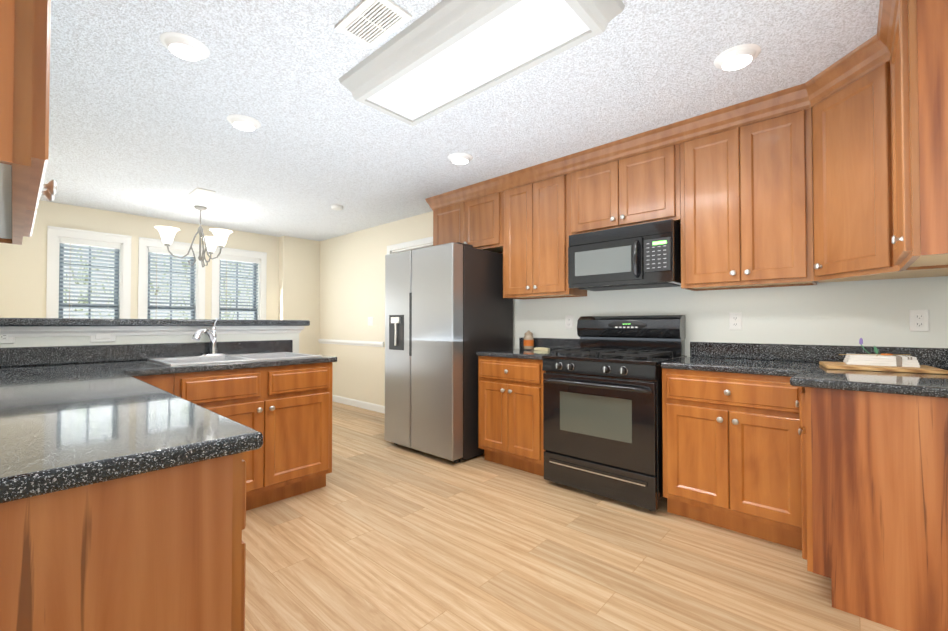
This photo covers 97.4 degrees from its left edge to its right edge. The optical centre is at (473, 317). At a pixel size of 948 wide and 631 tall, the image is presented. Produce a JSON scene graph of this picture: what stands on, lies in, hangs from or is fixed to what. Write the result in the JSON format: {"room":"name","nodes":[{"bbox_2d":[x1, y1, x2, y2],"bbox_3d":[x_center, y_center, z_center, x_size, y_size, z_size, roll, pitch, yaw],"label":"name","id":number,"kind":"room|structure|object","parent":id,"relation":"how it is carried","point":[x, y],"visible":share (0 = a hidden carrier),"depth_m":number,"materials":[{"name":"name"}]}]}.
{"room":"kitchen","nodes":[
{"label":"kitchen","id":0,"kind":"room"},
{"bbox_2d":[0,200,278,319],"bbox_3d":[-3.740,0.002,5.345,0.150,2.438,3.800,-1,-1,42],"label":"wall","id":1,"kind":"structure","parent":0,"point":[23,276],"depth_m":4.64,"materials":[{"name":"beige paint"}]},
{"bbox_2d":[46,226,131,318],"bbox_3d":[-4.312,-0.153,4.678,0.200,1.627,0.730,-1,-1,42],"label":"window","id":2,"kind":"structure","parent":1,"relation":"in","point":[54,236],"depth_m":4.62,"materials":[{"name":"white wood"}]},
{"bbox_2d":[59,238,119,317],"bbox_3d":[-4.296,-0.154,4.664,0.062,1.394,0.496,-1,-1,42],"label":"window blind","id":3,"kind":"object","parent":2,"relation":"attached to","point":[87,243],"visible":0.62,"depth_m":4.66,"materials":[{"name":"white plastic"}]},
{"bbox_2d":[138,237,205,318],"bbox_3d":[-3.802,-0.144,5.242,0.200,1.627,0.730,-1,-1,42],"label":"window","id":4,"kind":"structure","parent":1,"relation":"in","point":[145,244],"depth_m":5.20,"materials":[{"name":"white wood"}]},
{"bbox_2d":[147,248,195,317],"bbox_3d":[-3.787,-0.145,5.228,0.062,1.394,0.496,-1,-1,42],"label":"window blind","id":5,"kind":"object","parent":4,"relation":"attached to","point":[161,252],"visible":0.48,"depth_m":5.22,"materials":[{"name":"white plastic"}]},
{"bbox_2d":[211,246,266,319],"bbox_3d":[-3.286,-0.135,5.813,0.200,1.627,0.730,-1,-1,42],"label":"window","id":6,"kind":"structure","parent":1,"relation":"in","point":[261,257],"depth_m":5.85,"materials":[{"name":"white wood"}]},
{"bbox_2d":[219,256,258,319],"bbox_3d":[-3.271,-0.136,5.799,0.062,1.394,0.496,-1,-1,42],"label":"window blind","id":7,"kind":"object","parent":6,"relation":"attached to","point":[239,260],"visible":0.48,"depth_m":5.78,"materials":[{"name":"white plastic"}]},
{"bbox_2d":[0,333,298,366],"bbox_3d":[-2.073,0.617,2.712,0.122,1.125,1.840,-1,-1,42],"label":"wall","id":8,"kind":"structure","parent":0,"point":[71,341],"depth_m":2.63,"materials":[{"name":"white paint"}]},
{"bbox_2d":[0,335,14,343],"bbox_3d":[-2.480,0.099,2.171,0.009,0.072,0.115,-1,-1,42],"label":"outlet","id":9,"kind":"object","parent":8,"relation":"attached to","point":[4,339],"depth_m":2.19,"materials":[{"name":"white plastic"}]},
{"bbox_2d":[90,334,115,342],"bbox_3d":[-2.204,0.108,2.475,0.010,0.072,0.115,-1,-1,42],"label":"outlet","id":10,"kind":"object","parent":8,"relation":"attached to","point":[99,337],"depth_m":2.47,"materials":[{"name":"white plastic"}]},
{"bbox_2d":[0,326,304,336],"bbox_3d":[-2.061,0.082,2.733,0.186,0.056,1.869,-1,-1,42],"label":"trim","id":11,"kind":"structure","parent":8,"relation":"attached to","point":[32,331],"depth_m":2.55,"materials":[{"name":"white wood"}]},
{"bbox_2d":[0,318,309,325],"bbox_3d":[-2.123,0.032,2.809,0.450,0.045,1.897,-1,-1,42],"label":"bar","id":12,"kind":"object","parent":8,"relation":"on","point":[89,322],"visible":1,"depth_m":2.56,"materials":[{"name":"stone"}]},
{"bbox_2d":[279,236,319,354],"bbox_3d":[-2.651,0.018,6.335,0.140,2.438,0.570,-1,-1,42],"label":"wall","id":13,"kind":"structure","parent":0,"point":[299,278],"depth_m":6.29,"materials":[{"name":"beige paint"}]},
{"bbox_2d":[40,0,879,240],"bbox_3d":[-0.711,-1.270,3.573,7.050,0.050,5.200,-1,-1,42],"label":"ceiling","id":14,"kind":"structure","parent":0,"point":[139,123],"depth_m":2.44,"materials":[{"name":"white paint"}]},
{"bbox_2d":[159,32,209,60],"bbox_3d":[-1.349,-1.255,1.947,0.194,0.030,0.194,-1,-1,42],"label":"recessed light","id":15,"kind":"object","parent":14,"relation":"in","point":[184,46],"visible":1,"depth_m":1.92,"materials":[{"name":"white"}]},
{"bbox_2d":[155,205,232,266],"bbox_3d":[-3.058,-0.899,4.552,0.733,0.659,0.687,-1,-1,42],"label":"chandelier","id":16,"kind":"object","parent":14,"relation":"hanging from","point":[219,238],"visible":1,"depth_m":4.53,"materials":[{"name":"white glass"}]},
{"bbox_2d":[188,187,214,197],"bbox_3d":[-2.685,-1.231,4.109,0.300,0.010,0.150,-1,-1,42],"label":"ceiling vent","id":17,"kind":"object","parent":14,"relation":"in","point":[201,192],"visible":0.93,"depth_m":4.11,"materials":[{"name":"white paint"}]},
{"bbox_2d":[227,114,260,130],"bbox_3d":[-1.475,-1.244,2.673,0.194,0.030,0.194,-1,-1,42],"label":"recessed light","id":18,"kind":"object","parent":14,"relation":"in","point":[244,122],"visible":1,"depth_m":2.64,"materials":[{"name":"white"}]},
{"bbox_2d":[331,204,342,210],"bbox_3d":[-1.505,-1.212,4.580,0.136,0.034,0.136,-1,-1,42],"label":"smoke detector","id":19,"kind":"object","parent":14,"relation":"attached to","point":[336,207],"visible":1,"depth_m":4.54,"materials":[{"name":"white plastic"}]},
{"bbox_2d":[335,0,411,48],"bbox_3d":[-0.433,-1.267,1.783,0.300,0.012,0.185,-1,-1,42],"label":"ceiling vent","id":20,"kind":"object","parent":14,"relation":"in","point":[370,24],"visible":1,"depth_m":1.77,"materials":[{"name":"white metal"}]},
{"bbox_2d":[448,153,472,164],"bbox_3d":[-0.106,-1.235,3.249,0.194,0.030,0.194,-1,-1,42],"label":"recessed light","id":21,"kind":"object","parent":14,"relation":"in","point":[460,158],"visible":1,"depth_m":3.21,"materials":[{"name":"white"}]},
{"bbox_2d":[339,0,624,125],"bbox_3d":[-0.051,-1.214,1.952,1.330,0.112,0.520,-1,-1,42],"label":"ceiling light","id":22,"kind":"object","parent":14,"relation":"attached to","point":[441,56],"visible":1,"depth_m":1.84,"materials":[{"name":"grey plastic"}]},
{"bbox_2d":[714,44,760,70],"bbox_3d":[1.278,-1.254,2.025,0.194,0.030,0.194,-1,-1,42],"label":"recessed light","id":23,"kind":"object","parent":14,"relation":"in","point":[737,57],"visible":1,"depth_m":1.99,"materials":[{"name":"white"}]},
{"bbox_2d":[242,401,899,630],"bbox_3d":[-0.711,1.223,3.534,7.050,0.060,5.200,-1,-1,42],"label":"floor","id":24,"kind":"structure","parent":0,"point":[378,532],"depth_m":2.01,"materials":[{"name":"brown wood"}]},
{"bbox_2d":[0,452,245,630],"bbox_3d":[-0.995,0.714,0.923,0.870,0.876,0.626,-1,-1,42],"label":"base cabinet","id":25,"kind":"object","parent":24,"relation":"on","point":[162,550],"depth_m":0.72,"materials":[{"name":"brown wood"}]},
{"bbox_2d":[0,362,262,502],"bbox_3d":[-1.538,0.213,1.432,2.390,0.139,0.642,-1,-1,42],"label":"countertop","id":26,"kind":"structure","parent":25,"relation":"on","point":[65,426],"depth_m":0.88,"materials":[{"name":"granite"}]},
{"bbox_2d":[135,374,173,393],"bbox_3d":[-1.907,0.736,2.317,0.603,0.876,0.256,-1,-1,42],"label":"base cabinet","id":27,"kind":"object","parent":24,"relation":"on","point":[165,382],"depth_m":2.18,"materials":[{"name":"brown wood"}]},
{"bbox_2d":[174,362,332,510],"bbox_3d":[-1.496,0.742,2.737,0.656,0.876,0.913,-1,-1,42],"label":"base cabinet","id":28,"kind":"object","parent":24,"relation":"on","point":[286,411],"visible":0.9,"depth_m":2.61,"materials":[{"name":"brown wood"}]},
{"bbox_2d":[0,340,336,376],"bbox_3d":[-1.793,0.229,2.447,0.650,0.139,1.807,-1,-1,42],"label":"countertop","id":29,"kind":"structure","parent":28,"relation":"on","point":[132,360],"depth_m":2.46,"materials":[{"name":"granite"}]},
{"bbox_2d":[192,318,225,355],"bbox_3d":[-1.766,0.128,2.786,0.172,0.257,0.236,-1,-1,42],"label":"faucet","id":30,"kind":"object","parent":29,"relation":"on","point":[211,334],"visible":1,"depth_m":2.83,"materials":[{"name":"silver metal"}]},
{"bbox_2d":[148,352,321,365],"bbox_3d":[-1.546,0.356,2.738,0.570,0.200,0.860,-1,-1,42],"label":"sink","id":31,"kind":"object","parent":29,"relation":"in","point":[180,361],"visible":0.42,"depth_m":2.74,"materials":[{"name":"silver metal"}]},
{"bbox_2d":[385,242,512,462],"bbox_3d":[-0.243,0.293,3.932,0.910,1.812,0.835,-1,-1,42],"label":"fridge","id":32,"kind":"object","parent":24,"relation":"on","point":[448,311],"visible":0.98,"depth_m":3.56,"materials":[{"name":"grey metal"}]},
{"bbox_2d":[478,356,545,475],"bbox_3d":[0.461,0.754,3.453,0.638,0.876,0.656,-1,-1,42],"label":"base cabinet","id":33,"kind":"object","parent":24,"relation":"on","point":[510,412],"visible":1,"depth_m":3.22,"materials":[{"name":"brown wood"}]},
{"bbox_2d":[476,337,579,359],"bbox_3d":[0.466,0.245,3.472,0.650,0.139,0.632,-1,-1,42],"label":"countertop","id":34,"kind":"structure","parent":33,"relation":"on","point":[553,344],"depth_m":3.52,"materials":[{"name":"stone"}]},
{"bbox_2d":[524,330,533,348],"bbox_3d":[0.493,0.197,3.757,0.093,0.170,0.092,-1,-1,42],"label":"bottle","id":35,"kind":"object","parent":34,"relation":"on","point":[528,340],"visible":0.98,"depth_m":3.72,"materials":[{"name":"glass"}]},
{"bbox_2d":[534,347,549,350],"bbox_3d":[0.581,0.265,3.569,0.140,0.027,0.040,-1,-1,42],"label":"gadget","id":36,"kind":"object","parent":34,"relation":"on","point":[542,349],"visible":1,"depth_m":3.55,"materials":[{"name":"beige plastic"}]},
{"bbox_2d":[542,315,686,510],"bbox_3d":[0.968,0.582,2.926,0.788,1.203,0.707,-1,-1,42],"label":"stove","id":37,"kind":"object","parent":24,"relation":"on","point":[602,413],"visible":0.88,"depth_m":2.73,"materials":[{"name":"black metal"}]},
{"bbox_2d":[662,368,803,549],"bbox_3d":[1.566,0.738,2.455,0.691,0.876,0.656,-1,-1,42],"label":"base cabinet","id":38,"kind":"object","parent":24,"relation":"on","point":[732,451],"visible":0.96,"depth_m":2.22,"materials":[{"name":"brown wood"}]},
{"bbox_2d":[795,387,947,630],"bbox_3d":[1.921,0.729,1.913,0.656,0.876,0.985,-1,-1,42],"label":"base cabinet","id":39,"kind":"object","parent":24,"relation":"on","point":[874,488],"visible":0.98,"depth_m":1.59,"materials":[{"name":"brown wood"}]},
{"bbox_2d":[661,342,947,397],"bbox_3d":[1.673,0.224,2.130,1.302,0.139,1.007,-1,-1,42],"label":"countertop","id":40,"kind":"structure","parent":39,"relation":"on","point":[810,371],"depth_m":2.20,"materials":[{"name":"granite"}]},
{"bbox_2d":[819,361,947,373],"bbox_3d":[2.023,0.246,2.092,0.420,0.018,0.300,-1,-1,34],"label":"cutting board","id":41,"kind":"object","parent":40,"relation":"on","point":[845,366],"visible":0.94,"depth_m":1.98,"materials":[{"name":"brown wood"}]},
{"bbox_2d":[843,355,919,367],"bbox_3d":[2.057,0.213,2.116,0.260,0.049,0.172,-1,-1,37],"label":"towels","id":42,"kind":"object","parent":41,"relation":"on","point":[894,360],"visible":1,"depth_m":2.05,"materials":[{"name":"white fabric"}]},
{"bbox_2d":[839,338,909,355],"bbox_3d":[2.045,0.146,2.126,0.273,0.086,0.227,-1,-1,42],"label":"garnish","id":43,"kind":"object","parent":42,"relation":"on","point":[861,343],"visible":1,"depth_m":2.13,"materials":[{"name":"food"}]},
{"bbox_2d":[319,211,947,405],"bbox_3d":[0.043,-0.013,4.388,7.050,2.438,0.150,-1,-1,42],"label":"wall","id":44,"kind":"structure","parent":0,"point":[352,295],"depth_m":3.05,"materials":[{"name":"beige paint"}]},
{"bbox_2d":[318,339,383,346],"bbox_3d":[-1.788,0.350,5.919,1.692,0.070,0.024,-1,-1,42],"label":"trim","id":45,"kind":"structure","parent":44,"relation":"attached to","point":[355,342],"depth_m":5.83,"materials":[{"name":"white wood"}]},
{"bbox_2d":[332,395,384,413],"bbox_3d":[-1.761,1.184,5.889,1.755,0.092,0.013,-1,-1,42],"label":"baseboard","id":46,"kind":"structure","parent":44,"relation":"attached to","point":[361,404],"depth_m":5.69,"materials":[{"name":"white"}]},
{"bbox_2d":[368,317,372,325],"bbox_3d":[-1.388,0.045,5.571,0.115,0.115,0.010,-1,-1,42],"label":"light switch","id":47,"kind":"object","parent":44,"relation":"attached to","point":[370,321],"visible":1,"depth_m":5.56,"materials":[{"name":"white plastic"}]},
{"bbox_2d":[387,236,432,254],"bbox_3d":[-0.692,0.146,5.034,0.990,2.140,0.174,-1,-1,42],"label":"door frame","id":48,"kind":"structure","parent":44,"relation":"attached to","point":[417,244],"depth_m":5.01,"materials":[{"name":"white wood"}]},
{"bbox_2d":[433,192,502,252],"bbox_3d":[0.001,-0.896,4.099,0.913,0.525,0.350,-1,-1,42],"label":"upper cabinet","id":49,"kind":"object","parent":44,"relation":"attached to","point":[477,223],"visible":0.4,"depth_m":3.92,"materials":[{"name":"brown wood"}]},
{"bbox_2d":[503,174,586,298],"bbox_3d":[0.584,-0.673,3.570,0.654,0.988,0.350,-1,-1,42],"label":"upper cabinet","id":50,"kind":"object","parent":44,"relation":"attached to","point":[535,236],"visible":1,"depth_m":3.44,"materials":[{"name":"brown wood"}]},
{"bbox_2d":[565,315,572,328],"bbox_3d":[0.817,0.036,3.581,0.072,0.115,0.009,-1,-1,42],"label":"electrical outlet","id":51,"kind":"object","parent":44,"relation":"attached to","point":[568,318],"depth_m":3.58,"materials":[{"name":"white plastic"}]},
{"bbox_2d":[569,144,680,234],"bbox_3d":[1.128,-0.905,3.082,0.808,0.538,0.350,-1,-1,42],"label":"upper cabinet","id":52,"kind":"object","parent":44,"relation":"attached to","point":[642,188],"visible":0.85,"depth_m":2.93,"materials":[{"name":"brown wood"}]},
{"bbox_2d":[568,219,680,290],"bbox_3d":[1.101,-0.424,3.022,0.740,0.406,0.455,-1,-1,42],"label":"microwave","id":53,"kind":"object","parent":52,"relation":"attached to","point":[643,256],"visible":0.96,"depth_m":2.85,"materials":[{"name":"black plastic"}]},
{"bbox_2d":[425,0,898,210],"bbox_3d":[-0.056,-1.209,2.038,3.717,0.120,3.494,-1,-1,42],"label":"crown molding","id":54,"kind":"structure","parent":44,"relation":"attached to","point":[868,56],"depth_m":2.54,"materials":[{"name":"brown wood"}]},
{"bbox_2d":[729,313,741,329],"bbox_3d":[1.730,0.023,2.757,0.072,0.115,0.009,-1,-1,42],"label":"electrical outlet","id":55,"kind":"object","parent":44,"relation":"attached to","point":[735,319],"depth_m":2.76,"materials":[{"name":"white plastic"}]},
{"bbox_2d":[680,108,816,290],"bbox_3d":[1.677,-0.688,2.583,0.668,0.988,0.350,-1,-1,42],"label":"upper cabinet","id":56,"kind":"object","parent":44,"relation":"attached to","point":[746,200],"visible":0.98,"depth_m":2.45,"materials":[{"name":"brown wood"}]},
{"bbox_2d":[812,61,947,282],"bbox_3d":[2.066,-0.697,2.060,0.606,0.988,0.606,-1,-1,42],"label":"upper cabinet","id":57,"kind":"object","parent":44,"relation":"attached to","point":[852,182],"visible":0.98,"depth_m":2.02,"materials":[{"name":"brown wood"}]},
{"bbox_2d":[909,310,928,331],"bbox_3d":[2.350,0.014,2.198,0.072,0.115,0.009,-1,-1,42],"label":"electrical outlet","id":58,"kind":"object","parent":44,"relation":"attached to","point":[918,320],"depth_m":2.20,"materials":[{"name":"white plastic"}]},
{"bbox_3d":[1.381,-0.071,0.722,0.150,2.438,3.500,-1,-1,42],"label":"wall","id":59,"kind":"structure","parent":0,"visible":0},
{"bbox_2d":[890,0,947,270],"bbox_3d":[1.777,-0.705,1.549,0.350,0.988,0.536,-1,-1,42],"label":"upper cabinet","id":60,"kind":"object","parent":59,"relation":"attached to","point":[919,95],"visible":1,"depth_m":1.42,"materials":[{"name":"brown wood"}]},
{"bbox_3d":[-1.289,-0.071,0.674,4.050,2.438,0.150,-1,-1,42],"label":"wall","id":61,"kind":"structure","parent":0,"visible":0},
{"bbox_2d":[0,0,56,244],"bbox_3d":[-1.081,-0.716,0.838,0.913,0.988,0.350,-1,-1,42],"label":"upper cabinet","id":62,"kind":"object","parent":61,"relation":"attached to","point":[25,29],"visible":1,"depth_m":0.64,"materials":[{"name":"brown wood"}]},
{"label":"outside","id":63,"kind":"structure","parent":0,"visible":0},
{"bbox_2d":[63,244,252,319],"bbox_3d":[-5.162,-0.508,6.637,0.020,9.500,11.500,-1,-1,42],"label":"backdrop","id":64,"kind":"structure","parent":63,"point":[66,313],"depth_m":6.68,"materials":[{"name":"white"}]}
]}

